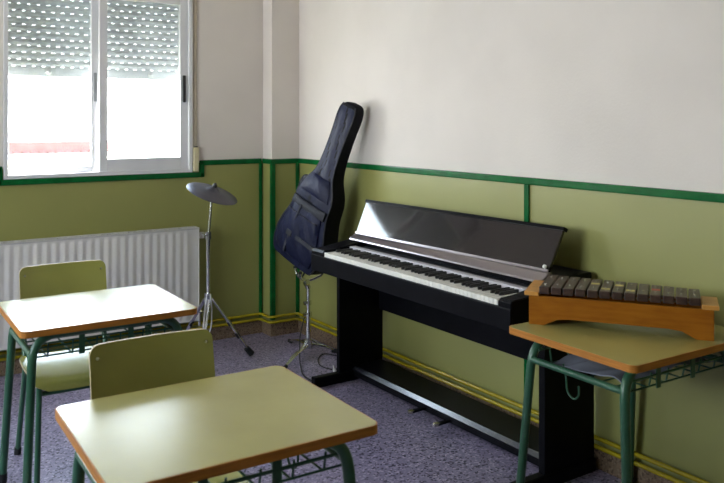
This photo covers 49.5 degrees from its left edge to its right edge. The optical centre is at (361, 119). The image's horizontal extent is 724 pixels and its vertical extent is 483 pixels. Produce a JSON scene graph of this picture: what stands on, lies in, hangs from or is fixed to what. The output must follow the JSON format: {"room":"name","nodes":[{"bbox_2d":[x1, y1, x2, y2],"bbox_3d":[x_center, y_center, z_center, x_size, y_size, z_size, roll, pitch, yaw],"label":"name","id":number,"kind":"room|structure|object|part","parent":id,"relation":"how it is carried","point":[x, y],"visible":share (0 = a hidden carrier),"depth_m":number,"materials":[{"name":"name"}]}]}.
{"room":"music room","nodes":[
{"label":"music room","id":0,"kind":"room"},
{"bbox_2d":[0,0,262,357],"bbox_3d":[-2.574,-0.059,3.889,5.400,2.850,0.250,0,0,-34],"label":"wall","id":1,"kind":"structure","parent":0,"point":[229,32],"depth_m":4.86,"materials":[{"name":"white paint"}]},
{"bbox_2d":[3,0,198,179],"bbox_3d":[-1.492,-0.467,4.542,1.095,1.575,0.165,0,0,-34],"label":"window","id":2,"kind":"structure","parent":1,"relation":"in","point":[95,45],"depth_m":4.53,"materials":[{"name":"white metal"}]},
{"bbox_3d":[-1.722,-0.317,4.379,0.491,1.231,0.028,0,0,-34],"label":"sash","id":3,"kind":"part","parent":2,"relation":"part of","materials":[{"name":"white metal"}]},
{"bbox_2d":[9,0,178,79],"bbox_3d":[-1.549,-0.634,4.593,1.048,0.787,0.016,0,0,-34],"label":"roller shutter","id":4,"kind":"object","parent":2,"relation":"attached to","point":[56,32],"depth_m":4.55,"materials":[{"name":"grey plastic"}]},
{"bbox_3d":[-1.525,-0.184,4.490,0.018,0.164,0.011,0,0,-34],"label":"sash handle","id":5,"kind":"part","parent":2,"relation":"part of","materials":[{"name":"grey plastic"}]},
{"bbox_3d":[-1.281,-0.317,4.635,0.535,1.231,0.028,0,0,-34],"label":"sash","id":6,"kind":"part","parent":2,"relation":"part of","materials":[{"name":"white metal"}]},
{"bbox_3d":[-1.076,-0.184,4.753,0.018,0.164,0.011,0,0,-34],"label":"sash handle","id":7,"kind":"part","parent":2,"relation":"part of","materials":[{"name":"black plastic"}]},
{"bbox_2d":[0,226,203,350],"bbox_3d":[-1.804,0.948,4.190,2.026,0.606,0.114,0,0,-34],"label":"radiator","id":8,"kind":"object","parent":1,"relation":"attached to","point":[166,258],"visible":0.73,"depth_m":4.43,"materials":[{"name":"metal"}]},
{"bbox_2d":[0,226,198,245],"bbox_3d":[-1.812,0.650,4.163,1.980,0.011,0.076,0,0,-34],"label":"grille","id":9,"kind":"object","parent":8,"relation":"attached to","point":[53,241],"depth_m":4.38,"materials":[{"name":"white metal"}]},
{"bbox_2d":[0,158,261,185],"bbox_3d":[-1.570,0.302,4.408,2.235,0.104,0.013,0,0,-34],"label":"trim","id":10,"kind":"structure","parent":1,"relation":"attached to","point":[202,163],"depth_m":4.54,"materials":[{"name":"green paint"}]},
{"bbox_2d":[0,320,297,376],"bbox_3d":[-2.471,1.323,3.726,4.888,0.085,0.136,0,0,-34],"label":"baseboard","id":11,"kind":"structure","parent":1,"relation":"attached to","point":[223,332],"depth_m":4.95,"materials":[{"name":"stone"}]},
{"bbox_2d":[259,163,261,315],"bbox_3d":[-0.650,0.771,5.031,0.022,0.979,0.010,0,0,-34],"label":"trim","id":12,"kind":"structure","parent":1,"relation":"attached to","point":[260,164],"depth_m":5.03,"materials":[{"name":"green paint"}]},
{"bbox_2d":[263,0,298,320],"bbox_3d":[-0.520,-0.059,5.049,0.197,2.850,0.124,0,0,-34],"label":"pillar","id":13,"kind":"structure","parent":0,"point":[280,17],"depth_m":5.00,"materials":[{"name":"white paint"}]},
{"bbox_2d":[270,164,275,319],"bbox_3d":[-0.563,0.771,4.947,0.032,0.979,0.022,0,0,-34],"label":"trim","id":14,"kind":"structure","parent":13,"relation":"attached to","point":[272,166],"depth_m":4.94,"materials":[{"name":"green paint"}]},
{"bbox_2d":[262,158,297,163],"bbox_3d":[-0.524,0.266,5.032,0.197,0.032,0.125,0,0,-34],"label":"trim","id":15,"kind":"structure","parent":13,"relation":"attached to","point":[291,160],"depth_m":4.98,"materials":[{"name":"green paint"}]},
{"bbox_2d":[296,163,298,315],"bbox_3d":[-0.414,0.771,5.041,0.024,0.979,0.010,0,0,-34],"label":"trim","id":16,"kind":"structure","parent":13,"relation":"attached to","point":[297,164],"depth_m":5.04,"materials":[{"name":"green paint"}]},
{"bbox_2d":[0,332,620,482],"bbox_3d":[-0.715,1.426,1.133,5.400,0.120,6.900,0,0,-34],"label":"floor","id":17,"kind":"structure","parent":0,"point":[406,447],"depth_m":3.31,"materials":[{"name":"carpet"}]},
{"bbox_2d":[14,260,107,482],"bbox_3d":[-1.144,0.986,3.123,0.376,0.763,0.448,0,0,-33],"label":"chair","id":18,"kind":"object","parent":17,"relation":"on","point":[62,373],"visible":0.47,"depth_m":3.19,"materials":[{"name":"green wood"}]},
{"bbox_3d":[-1.375,1.175,3.170,0.021,0.367,0.111,0,0,-41],"label":"leg","id":19,"kind":"part","parent":18,"relation":"part of","materials":[{"name":"green metal"}]},
{"bbox_3d":[-1.191,1.175,2.887,0.021,0.364,0.059,0,0,-10],"label":"leg","id":20,"kind":"part","parent":18,"relation":"part of","materials":[{"name":"green metal"}]},
{"bbox_3d":[-1.123,0.971,3.090,0.370,0.053,0.369,0,0,-33],"label":"seat","id":21,"kind":"part","parent":18,"relation":"part of","materials":[{"name":"green wood"}]},
{"bbox_3d":[-1.246,0.707,3.281,0.344,0.205,0.065,0,0,-33],"label":"backrest","id":22,"kind":"part","parent":18,"relation":"part of","materials":[{"name":"green wood"}]},
{"bbox_3d":[-1.026,0.811,3.234,0.022,0.377,0.388,0,0,-33],"label":"rail","id":23,"kind":"part","parent":18,"relation":"part of","materials":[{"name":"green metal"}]},
{"bbox_2d":[0,284,196,482],"bbox_3d":[-0.991,1.029,2.922,0.607,0.676,0.514,0,0,-33],"label":"school desk","id":24,"kind":"object","parent":17,"relation":"on","point":[46,318],"visible":0.82,"depth_m":2.84,"materials":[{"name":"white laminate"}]},
{"bbox_3d":[-1.102,1.035,3.094,0.600,0.641,0.074,0,0,-33],"label":"leg frame","id":25,"kind":"part","parent":24,"relation":"part of","materials":[{"name":"green metal"}]},
{"bbox_2d":[25,323,172,357],"bbox_3d":[-0.985,0.762,2.913,0.512,0.098,0.349,0,0,-34],"label":"wire tray","id":26,"kind":"object","parent":24,"relation":"on","point":[32,352],"depth_m":2.74,"materials":[{"name":"green metal"}]},
{"bbox_3d":[-0.879,1.035,2.751,0.600,0.641,0.074,0,0,-33],"label":"leg frame","id":27,"kind":"part","parent":24,"relation":"part of","materials":[{"name":"green metal"}]},
{"bbox_2d":[89,328,249,482],"bbox_3d":[-0.476,0.986,2.015,0.376,0.763,0.448,0,0,-32],"label":"chair","id":28,"kind":"object","parent":17,"relation":"on","point":[133,364],"visible":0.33,"depth_m":2.17,"materials":[{"name":"green wood"}]},
{"bbox_3d":[-0.577,0.707,2.174,0.344,0.205,0.065,0,0,-32],"label":"backrest","id":29,"kind":"part","parent":28,"relation":"part of","materials":[{"name":"green wood"}]},
{"bbox_3d":[-0.455,0.971,1.982,0.370,0.053,0.369,0,0,-32],"label":"seat","id":30,"kind":"part","parent":28,"relation":"part of","materials":[{"name":"green wood"}]},
{"bbox_2d":[55,366,376,482],"bbox_3d":[-0.349,1.029,1.835,0.607,0.676,0.514,0,0,-33],"label":"school desk","id":31,"kind":"object","parent":17,"relation":"on","point":[201,430],"visible":1,"depth_m":1.77,"materials":[{"name":"green laminate"}]},
{"bbox_3d":[-0.459,1.035,2.008,0.600,0.641,0.074,0,0,-33],"label":"leg frame","id":32,"kind":"part","parent":31,"relation":"part of","materials":[{"name":"green metal"}]},
{"bbox_2d":[196,450,340,482],"bbox_3d":[-0.344,0.762,1.827,0.516,0.098,0.355,0,0,-34],"label":"wire tray","id":33,"kind":"object","parent":31,"relation":"on","point":[276,470],"depth_m":1.75,"materials":[{"name":"green metal"}]},
{"bbox_3d":[-0.239,1.035,1.663,0.600,0.641,0.074,0,0,-33],"label":"leg frame","id":34,"kind":"part","parent":31,"relation":"part of","materials":[{"name":"green metal"}]},
{"bbox_2d":[186,182,253,355],"bbox_3d":[-0.817,0.861,4.436,0.436,1.011,0.484,0,0,-34],"label":"cymbal stand","id":35,"kind":"object","parent":17,"relation":"on","point":[211,193],"visible":0.88,"depth_m":4.39,"materials":[{"name":"silver metal"}]},
{"bbox_3d":[-0.977,1.170,4.464,0.233,0.335,0.028,0,0,30],"label":"leg","id":36,"kind":"part","parent":35,"relation":"part of","materials":[{"name":"silver metal"}]},
{"bbox_3d":[-0.857,1.170,4.264,0.029,0.335,0.234,0,0,-2],"label":"leg","id":37,"kind":"part","parent":35,"relation":"part of","materials":[{"name":"silver metal"}]},
{"bbox_2d":[204,294,212,331],"bbox_3d":[-0.856,1.086,4.362,0.052,0.224,0.019,0,0,-34],"label":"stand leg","id":38,"kind":"object","parent":35,"relation":"hanging from","point":[210,294],"visible":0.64,"depth_m":4.37,"materials":[{"name":"grey metal"}]},
{"bbox_3d":[-0.746,1.170,4.466,0.234,0.335,0.029,0,0,-31],"label":"leg","id":39,"kind":"part","parent":35,"relation":"part of","materials":[{"name":"silver metal"}]},
{"bbox_2d":[299,317,310,380],"bbox_3d":[-0.317,1.261,4.330,0.058,0.214,0.500,0,0,-11],"label":"cable","id":40,"kind":"object","parent":17,"relation":"on","point":[304,317],"visible":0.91,"depth_m":4.43,"materials":[{"name":"black plastic"}]},
{"bbox_2d":[283,266,336,367],"bbox_3d":[-0.295,1.115,4.542,0.304,0.501,0.548,0,0,-2],"label":"stand","id":41,"kind":"object","parent":17,"relation":"on","point":[307,343],"visible":0.9,"depth_m":4.55,"materials":[{"name":"silver metal"}]},
{"bbox_3d":[-0.369,1.317,4.417,0.251,0.081,0.183,0,0,-34],"label":"leg","id":42,"kind":"part","parent":41,"relation":"part of","materials":[{"name":"silver metal"}]},
{"bbox_3d":[-0.379,1.317,4.686,0.025,0.081,0.252,0,0,-29],"label":"leg","id":43,"kind":"part","parent":41,"relation":"part of","materials":[{"name":"silver metal"}]},
{"bbox_3d":[-0.268,0.908,4.570,0.114,0.079,0.015,0,0,-9],"label":"basket arm","id":44,"kind":"part","parent":41,"relation":"part of","materials":[{"name":"silver metal"}]},
{"bbox_2d":[273,102,363,277],"bbox_3d":[-0.287,0.406,4.466,0.611,1.008,0.214,0,0,36],"label":"bag","id":45,"kind":"object","parent":41,"relation":"on","point":[312,219],"visible":0.96,"depth_m":4.38,"materials":[{"name":"black fabric"}]},
{"bbox_3d":[-0.229,1.317,4.579,0.149,0.080,0.025,0,0,-8],"label":"leg","id":46,"kind":"part","parent":41,"relation":"part of","materials":[{"name":"silver metal"}]},
{"bbox_2d":[318,353,336,369],"bbox_3d":[-0.158,1.361,4.409,0.200,0.010,0.309,0,0,-34],"label":"cable","id":47,"kind":"object","parent":17,"relation":"on","point":[323,353],"visible":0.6,"depth_m":4.45,"materials":[{"name":"black plastic"}]},
{"bbox_2d":[311,199,595,482],"bbox_3d":[0.320,0.894,3.529,0.444,0.945,1.457,0,0,-34],"label":"digital piano","id":48,"kind":"object","parent":17,"relation":"on","point":[464,275],"visible":0.96,"depth_m":3.42,"materials":[{"name":"black"}]},
{"bbox_3d":[-0.010,1.046,4.158,0.276,0.569,0.028,0,0,-34],"label":"panel","id":49,"kind":"part","parent":48,"relation":"part of","materials":[{"name":"black wood"}]},
{"bbox_3d":[0.331,0.607,3.551,0.061,0.035,1.335,0,0,-34],"label":"control panel","id":50,"kind":"part","parent":48,"relation":"part of","materials":[{"name":"grey"}]},
{"bbox_3d":[0.485,0.889,3.641,0.018,0.254,1.382,0,0,-34],"label":"panel","id":51,"kind":"part","parent":48,"relation":"part of","materials":[{"name":"black wood"}]},
{"bbox_3d":[0.379,0.512,3.583,0.091,0.162,1.302,0,0,-36],"label":"lid","id":52,"kind":"part","parent":48,"relation":"part of","materials":[{"name":"black plastic"}]},
{"bbox_3d":[0.412,0.433,3.607,0.028,0.023,1.315,0,0,-36],"label":"lid rail","id":53,"kind":"part","parent":48,"relation":"part of","materials":[{"name":"black plastic"}]},
{"bbox_3d":[0.780,1.046,2.987,0.276,0.569,0.030,0,0,-34],"label":"panel","id":54,"kind":"part","parent":48,"relation":"part of","materials":[{"name":"black wood"}]},
{"bbox_2d":[509,320,723,482],"bbox_3d":[0.876,1.029,2.574,0.607,0.676,0.514,0,0,-33],"label":"school desk","id":55,"kind":"object","parent":17,"relation":"on","point":[633,350],"visible":0.9,"depth_m":2.45,"materials":[{"name":"green metal"}]},
{"bbox_3d":[0.766,1.035,2.746,0.600,0.641,0.074,0,0,-33],"label":"leg frame","id":56,"kind":"part","parent":55,"relation":"part of","materials":[{"name":"green metal"}]},
{"bbox_2d":[524,275,718,340],"bbox_3d":[0.865,0.623,2.636,0.600,0.136,0.224,0,0,22],"label":"xylophone","id":57,"kind":"object","parent":55,"relation":"on","point":[554,298],"visible":1,"depth_m":2.56,"materials":[{"name":"orange wood"}]},
{"bbox_2d":[538,347,723,392],"bbox_3d":[0.882,0.762,2.565,0.514,0.098,0.353,0,0,-34],"label":"wire tray","id":58,"kind":"object","parent":55,"relation":"on","point":[626,386],"depth_m":2.42,"materials":[{"name":"green metal"}]},
{"bbox_2d":[554,354,713,382],"bbox_3d":[0.881,0.782,2.551,0.464,0.030,0.290,0,0,-33],"label":"plastic sheet","id":59,"kind":"object","parent":55,"relation":"in","point":[571,361],"visible":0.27,"depth_m":2.47,"materials":[{"name":"plastic"}]},
{"bbox_3d":[0.987,1.035,2.402,0.600,0.641,0.074,0,0,-33],"label":"leg frame","id":60,"kind":"part","parent":55,"relation":"part of","materials":[{"name":"green metal"}]},
{"bbox_2d":[299,0,723,482],"bbox_3d":[1.490,-0.059,2.469,0.250,2.850,6.650,0,0,-34],"label":"wall","id":61,"kind":"structure","parent":0,"point":[616,92],"depth_m":3.31,"materials":[{"name":"white paint"}]},
{"bbox_2d":[0,318,686,482],"bbox_3d":[-0.708,1.272,1.166,4.848,0.024,6.348,0,0,-34],"label":"pipe","id":62,"kind":"object","parent":61,"relation":"attached to","point":[596,446],"visible":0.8,"depth_m":3.73,"materials":[{"name":"yellow metal"}]},
{"bbox_2d":[0,312,710,482],"bbox_3d":[-0.708,1.238,1.166,4.848,0.024,6.348,0,0,-34],"label":"pipe","id":63,"kind":"object","parent":61,"relation":"attached to","point":[605,441],"visible":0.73,"depth_m":3.71,"materials":[{"name":"yellow metal"}]},
{"bbox_2d":[298,320,673,482],"bbox_3d":[1.346,1.323,2.448,0.012,0.085,6.275,0,0,-34],"label":"baseboard","id":64,"kind":"structure","parent":61,"relation":"attached to","point":[605,462],"depth_m":3.33,"materials":[{"name":"paint"}]},
{"bbox_2d":[298,158,723,202],"bbox_3d":[1.346,0.266,2.448,0.013,0.032,6.275,0,0,-34],"label":"trim","id":65,"kind":"structure","parent":61,"relation":"attached to","point":[623,189],"depth_m":3.25,"materials":[{"name":"green paint"}]},
{"bbox_2d":[524,185,529,387],"bbox_3d":[0.711,0.771,3.391,0.010,0.979,0.028,0,0,-34],"label":"trim","id":66,"kind":"structure","parent":61,"relation":"attached to","point":[526,187],"depth_m":3.38,"materials":[{"name":"green paint"}]},
{"label":"outside","id":67,"kind":"structure","parent":0,"visible":0},
{"bbox_3d":[-11.771,5.916,21.901,60.000,0.100,39.600,0,0,-34],"label":"street","id":68,"kind":"object","parent":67,"visible":0},
{"bbox_2d":[9,141,111,167],"bbox_3d":[-8.601,3.123,11.732,8.400,5.575,4.405,0,0,-34],"label":"building","id":69,"kind":"structure","parent":68,"relation":"on","point":[47,153],"depth_m":11.81,"materials":[{"name":"ceramic"}]}
]}

